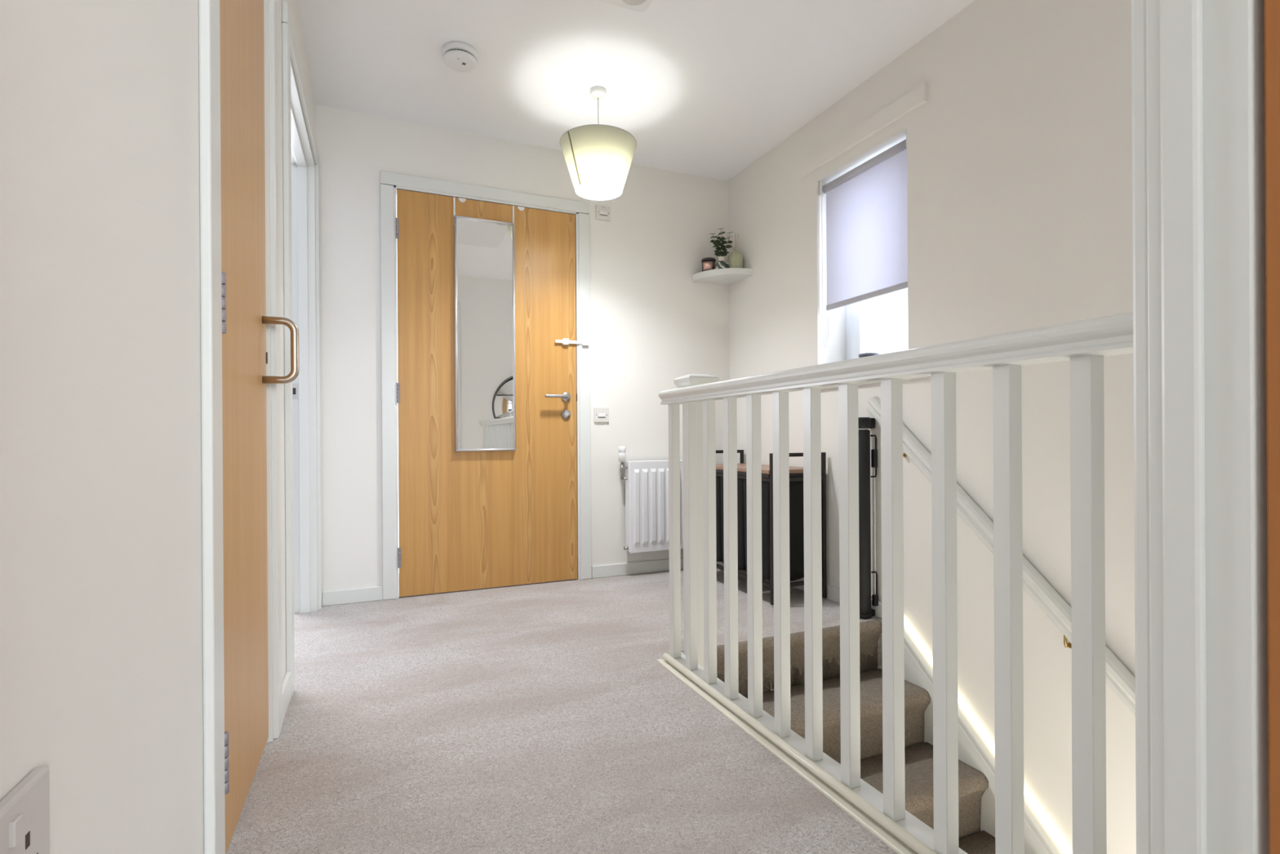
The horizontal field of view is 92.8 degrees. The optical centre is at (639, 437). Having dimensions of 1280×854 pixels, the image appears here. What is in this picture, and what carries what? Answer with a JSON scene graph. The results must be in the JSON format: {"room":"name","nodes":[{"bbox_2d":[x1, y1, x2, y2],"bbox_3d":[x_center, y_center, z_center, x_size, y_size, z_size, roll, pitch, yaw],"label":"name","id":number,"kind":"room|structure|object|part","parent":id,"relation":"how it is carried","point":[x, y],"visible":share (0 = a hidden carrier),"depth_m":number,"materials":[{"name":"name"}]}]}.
{"room":"stair landing","nodes":[
{"label":"stair landing","id":0,"kind":"room"},
{"bbox_2d":[0,0,315,853],"bbox_3d":[-0.994,-0.395,1.511,0.100,2.400,3.020,0,0,-23],"label":"wall","id":1,"kind":"structure","parent":0,"point":[101,670],"depth_m":0.64,"materials":[{"name":"white paint"}]},
{"bbox_2d":[0,765,49,853],"bbox_3d":[-0.465,0.316,0.439,0.014,0.089,0.146,0,0,-23],"label":"double socket","id":2,"kind":"object","parent":1,"relation":"attached to","point":[24,811],"visible":1,"depth_m":0.47,"materials":[{"name":"grey plastic"}]},
{"bbox_2d":[198,0,298,853],"bbox_3d":[-0.873,-0.263,1.329,0.176,2.135,0.759,0,0,-23],"label":"door","id":3,"kind":"structure","parent":1,"relation":"in","point":[241,380],"depth_m":1.29,"materials":[{"name":"brown wood"}]},
{"bbox_3d":[-0.929,-0.225,1.577,0.083,0.173,0.020,0,0,-23],"label":"pull handle","id":4,"kind":"part","parent":3,"relation":"part of","materials":[{"name":"beige"}]},
{"bbox_2d":[281,671,291,722],"bbox_3d":[-0.727,0.761,1.054,0.014,0.085,1.795,0,0,-23],"label":"baseboard","id":5,"kind":"structure","parent":1,"relation":"attached to","point":[286,682],"depth_m":1.79,"materials":[{"name":"white wood"}]},
{"bbox_2d":[281,0,322,697],"bbox_3d":[-1.356,-0.268,2.374,0.116,2.150,1.123,0,0,-23],"label":"door","id":6,"kind":"structure","parent":1,"relation":"in","point":[301,206],"depth_m":2.80,"materials":[{"name":"white wood"}]},
{"bbox_3d":[-1.585,-0.212,2.799,0.025,0.070,0.002,0,0,-23],"label":"strike plate","id":7,"kind":"part","parent":6,"relation":"part of","materials":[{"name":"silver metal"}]},
{"bbox_2d":[1131,0,1279,853],"bbox_3d":[0.271,-0.267,0.015,0.997,2.130,0.911,0,0,-23],"label":"door frame","id":8,"kind":"structure","parent":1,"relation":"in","point":[1206,73],"depth_m":0.54,"materials":[{"name":"white wood"}]},
{"bbox_3d":[0.094,-0.266,0.426,0.997,2.130,0.016,0,0,-23],"label":"architrave","id":9,"kind":"part","parent":8,"relation":"part of","materials":[{"name":"white wood"}]},
{"bbox_2d":[315,104,728,591],"bbox_3d":[-0.513,-0.399,3.417,2.492,2.400,0.100,0,0,-23],"label":"wall","id":10,"kind":"structure","parent":0,"point":[652,326],"depth_m":3.37,"materials":[{"name":"white paint"}]},
{"bbox_2d":[379,170,591,599],"bbox_3d":[-0.788,-0.260,3.252,1.090,2.126,0.164,0,0,-23],"label":"door","id":11,"kind":"structure","parent":10,"relation":"in","point":[468,520],"depth_m":3.21,"materials":[{"name":"brown wood"}]},
{"bbox_2d":[453,196,524,451],"bbox_3d":[-0.788,-0.587,3.221,0.372,1.318,0.024,0,0,-23],"label":"mirror","id":12,"kind":"object","parent":11,"relation":"hanging from","point":[485,356],"visible":1,"depth_m":3.21,"materials":[{"name":"silver metal"}]},
{"bbox_3d":[-0.450,-0.225,3.345,0.160,0.052,0.066,0,0,-23],"label":"lever handle","id":13,"kind":"part","parent":11,"relation":"part of","materials":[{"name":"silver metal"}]},
{"bbox_2d":[555,337,588,346],"bbox_3d":[-0.379,-0.532,3.398,0.191,0.037,0.022,0,0,-21],"label":"child safety latch","id":14,"kind":"object","parent":11,"relation":"attached to","point":[584,342],"visible":1,"depth_m":3.40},
{"bbox_2d":[322,557,724,605],"bbox_3d":[-0.482,0.766,3.365,2.262,0.070,0.014,0,0,-23],"label":"baseboard","id":15,"kind":"structure","parent":10,"relation":"attached to","point":[339,597],"depth_m":3.46,"materials":[{"name":"white wood"}]},
{"bbox_2d":[594,407,608,422],"bbox_3d":[-0.220,-0.128,3.481,0.088,0.084,0.014,0,0,-23],"label":"wall switch","id":16,"kind":"object","parent":10,"relation":"attached to","point":[601,414],"visible":1,"depth_m":3.48,"materials":[{"name":"white plastic"}]},
{"bbox_2d":[595,204,610,221],"bbox_3d":[-0.210,-1.284,3.487,0.086,0.080,0.014,0,0,-23],"label":"wall switch","id":17,"kind":"object","parent":10,"relation":"attached to","point":[602,212],"visible":1,"depth_m":3.48,"materials":[{"name":"white plastic"}]},
{"bbox_2d":[617,445,683,553],"bbox_3d":[0.132,0.354,3.584,0.554,0.611,0.101,0,0,-23],"label":"radiator","id":18,"kind":"object","parent":10,"relation":"attached to","point":[646,482],"visible":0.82,"depth_m":3.50,"materials":[{"name":"white metal"}]},
{"bbox_2d":[625,461,630,551],"bbox_3d":[0.156,0.393,3.588,0.499,0.513,0.056,0,0,-23],"label":"grille","id":19,"kind":"object","parent":18,"relation":"attached to","point":[627,463],"depth_m":3.48,"materials":[{"name":"white metal"}]},
{"bbox_2d":[693,267,751,284],"bbox_3d":[0.488,-0.972,3.652,0.262,0.036,0.262,0,0,-23],"label":"corner shelf","id":20,"kind":"object","parent":10,"relation":"attached to","point":[727,276],"visible":1,"depth_m":3.62,"materials":[{"name":"white wood"}]},
{"bbox_2d":[701,257,715,271],"bbox_3d":[0.414,-1.032,3.678,0.087,0.085,0.087,0,0,-23],"label":"candle","id":21,"kind":"object","parent":20,"relation":"on","point":[708,264],"visible":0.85,"depth_m":3.64,"materials":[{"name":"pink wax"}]},
{"bbox_3d":[0.413,-1.067,3.678,0.087,0.015,0.087,0,0,-23],"label":"lid","id":22,"kind":"part","parent":21,"relation":"part of","materials":[{"name":"grey metal"}]},
{"bbox_2d":[709,228,733,269],"bbox_3d":[0.484,-1.117,3.616,0.138,0.255,0.083,0,0,21],"label":"eucalyptus","id":23,"kind":"object","parent":20,"relation":"on","point":[721,264],"visible":1,"depth_m":3.61,"materials":[{"name":"plant"}]},
{"bbox_2d":[714,256,728,269],"bbox_3d":[0.484,-1.029,3.617,0.086,0.078,0.088,0,0,-23],"label":"vase","id":24,"kind":"object","parent":20,"relation":"on","point":[721,264],"depth_m":3.59,"materials":[{"name":"beige ceramic"}]},
{"bbox_2d":[725,233,742,267],"bbox_3d":[0.569,-1.106,3.646,0.091,0.232,0.091,0,0,-23],"label":"reed diffuser","id":25,"kind":"object","parent":20,"relation":"on","point":[735,259],"visible":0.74,"depth_m":3.61,"materials":[{"name":"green ceramic"}]},
{"bbox_2d":[226,564,897,853],"bbox_3d":[-0.567,0.903,0.734,4.730,0.200,8.600,0,0,-23],"label":"floor","id":26,"kind":"structure","parent":0,"point":[544,717],"depth_m":1.60,"materials":[{"name":"beige carpet"}]},
{"bbox_2d":[715,449,826,604],"bbox_3d":[0.612,0.430,3.249,0.330,0.710,0.743,0,0,-23],"label":"laundry sorter","id":27,"kind":"object","parent":26,"relation":"on","point":[796,473],"visible":0.36,"depth_m":2.96,"materials":[{"name":"black fabric"}]},
{"bbox_3d":[0.472,0.430,3.584,0.320,0.710,0.018,0,0,-23],"label":"frame","id":28,"kind":"part","parent":27,"relation":"part of","materials":[{"name":"black metal"}]},
{"bbox_3d":[0.475,0.202,3.191,0.016,0.016,0.707,0,0,-23],"label":"rail","id":29,"kind":"part","parent":27,"relation":"part of","materials":[{"name":"black metal"}]},
{"bbox_3d":[0.478,0.702,3.191,0.016,0.016,0.707,0,0,-23],"label":"rail","id":30,"kind":"part","parent":27,"relation":"part of","materials":[{"name":"black metal"}]},
{"bbox_3d":[0.759,0.429,2.918,0.320,0.710,0.018,0,0,-23],"label":"frame","id":31,"kind":"part","parent":27,"relation":"part of","materials":[{"name":"black metal"}]},
{"bbox_2d":[680,618,1064,853],"bbox_3d":[0.939,1.654,1.689,1.018,1.825,1.681,0,0,-23],"label":"staircase","id":32,"kind":"structure","parent":26,"relation":"attached to","point":[976,759],"depth_m":2.28,"materials":[{"name":"carpet"}]},
{"bbox_2d":[903,618,1071,853],"bbox_3d":[1.414,1.428,1.847,0.015,1.354,1.585,0,0,-23],"label":"led strip","id":33,"kind":"object","parent":32,"relation":"attached to","point":[1051,829],"visible":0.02,"depth_m":2.20,"materials":[{"name":"white plastic"}]},
{"bbox_2d":[657,311,1133,853],"bbox_3d":[0.470,0.409,1.480,0.210,1.274,1.658,0,0,-23],"label":"balustrade","id":34,"kind":"object","parent":26,"relation":"on","point":[1085,344],"visible":0.95,"depth_m":1.24,"materials":[{"name":"white wood"}]},
{"bbox_3d":[0.207,0.435,2.204,0.076,1.225,0.076,0,0,-23],"label":"newel post","id":35,"kind":"part","parent":34,"relation":"part of","materials":[{"name":"white wood"}]},
{"bbox_3d":[0.449,0.798,1.444,0.062,0.038,1.610,0,0,-23],"label":"rail","id":36,"kind":"part","parent":34,"relation":"part of","materials":[{"name":"white wood"}]},
{"bbox_3d":[0.429,-0.145,1.454,0.084,0.052,1.640,0,0,-23],"label":"handrail","id":37,"kind":"part","parent":34,"relation":"part of","materials":[{"name":"white wood"}]},
{"bbox_2d":[296,0,974,181],"bbox_3d":[-0.458,-1.648,0.786,5.000,0.100,8.600,0,0,-23],"label":"ceiling","id":38,"kind":"structure","parent":0,"point":[704,88],"depth_m":2.61,"materials":[{"name":"white paint"}]},
{"bbox_2d":[442,40,477,71],"bbox_3d":[-0.744,-1.570,2.525,0.140,0.054,0.140,0,0,-23],"label":"smoke detector","id":39,"kind":"object","parent":38,"relation":"attached to","point":[460,56],"visible":1,"depth_m":2.49,"materials":[{"name":"white plastic"}]},
{"bbox_2d":[560,85,636,200],"bbox_3d":[-0.192,-1.368,2.812,0.355,0.465,0.355,0,0,-23],"label":"pendant lamp","id":40,"kind":"object","parent":38,"relation":"hanging from","point":[598,157],"visible":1,"depth_m":2.70,"materials":[{"name":"white fabric"}]},
{"bbox_3d":[-0.191,-1.244,2.812,0.352,0.216,0.352,0,0,-23],"label":"lamp shade","id":41,"kind":"part","parent":40,"relation":"part of","materials":[{"name":"fabric"}]},
{"bbox_3d":[-0.192,-1.445,2.812,0.006,0.250,0.006,0,0,-23],"label":"cord","id":42,"kind":"part","parent":40,"relation":"part of","materials":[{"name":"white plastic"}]},
{"bbox_2d":[598,0,653,11],"bbox_3d":[-0.137,-1.588,1.826,0.652,0.024,0.737,0,0,-23],"label":"hatch","id":43,"kind":"object","parent":38,"relation":"attached to","point":[633,5],"visible":1,"depth_m":2.24,"materials":[{"name":"white"}]},
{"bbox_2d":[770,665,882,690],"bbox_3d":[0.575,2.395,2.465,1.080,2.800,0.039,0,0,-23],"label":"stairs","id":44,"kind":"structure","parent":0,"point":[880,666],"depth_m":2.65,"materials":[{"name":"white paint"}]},
{"bbox_2d":[728,0,1136,853],"bbox_3d":[1.502,1.090,2.001,0.270,5.400,4.290,0,0,-23],"label":"wall","id":45,"kind":"structure","parent":0,"point":[1020,147],"depth_m":2.17,"materials":[{"name":"white paint"}]},
{"bbox_2d":[790,577,881,618],"bbox_3d":[0.821,0.758,3.216,0.014,0.070,1.320,0,0,-23],"label":"baseboard","id":46,"kind":"structure","parent":45,"relation":"attached to","point":[833,593],"depth_m":2.93,"materials":[{"name":"white"}]},
{"bbox_2d":[800,82,928,391],"bbox_3d":[1.099,-0.827,2.838,0.255,1.176,0.776,0,0,-23],"label":"window","id":47,"kind":"structure","parent":45,"relation":"in","point":[856,314],"depth_m":2.90,"materials":[{"name":"white plastic"}]},
{"bbox_3d":[1.185,-0.775,2.875,0.068,1.023,0.566,0,0,-23],"label":"frame","id":48,"kind":"part","parent":47,"relation":"part of","materials":[{"name":"white plastic"}]},
{"bbox_2d":[819,130,907,347],"bbox_3d":[1.036,-0.868,2.810,0.054,0.834,0.559,0,0,-23],"label":"roller blind","id":49,"kind":"object","parent":47,"relation":"attached to","point":[867,208],"visible":0.83,"depth_m":2.79,"materials":[{"name":"grey fabric"}]},
{"bbox_3d":[0.929,-0.844,3.061,0.039,0.786,0.003,0,0,-23],"label":"pull chain","id":50,"kind":"part","parent":49,"relation":"part of","materials":[{"name":"white plastic"}]},
{"bbox_3d":[1.077,-0.251,2.827,0.200,0.024,0.766,0,0,-23],"label":"sill","id":51,"kind":"part","parent":47,"relation":"part of","materials":[{"name":"white wood"}]},
{"bbox_2d":[857,352,880,357],"bbox_3d":[1.073,-0.327,2.848,0.100,0.128,0.100,0,0,-23],"label":"pot","id":52,"kind":"object","parent":47,"relation":"on","point":[864,354],"visible":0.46,"depth_m":2.81,"materials":[{"name":"grey"}]},
{"bbox_2d":[857,417,878,618],"bbox_3d":[0.989,0.350,2.696,0.105,0.877,0.082,0,0,-23],"label":"gate","id":53,"kind":"object","parent":45,"relation":"attached to","point":[866,611],"visible":0.76,"depth_m":2.66,"materials":[{"name":"black metal"}]},
{"bbox_2d":[866,395,1135,716],"bbox_3d":[1.351,0.585,1.933,0.054,1.533,1.700,0,0,-23],"label":"wall handrail","id":54,"kind":"object","parent":45,"relation":"attached to","point":[1119,679],"visible":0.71,"depth_m":2.02,"materials":[{"name":"painted wood"},{"name":"aged brass"}]}
]}

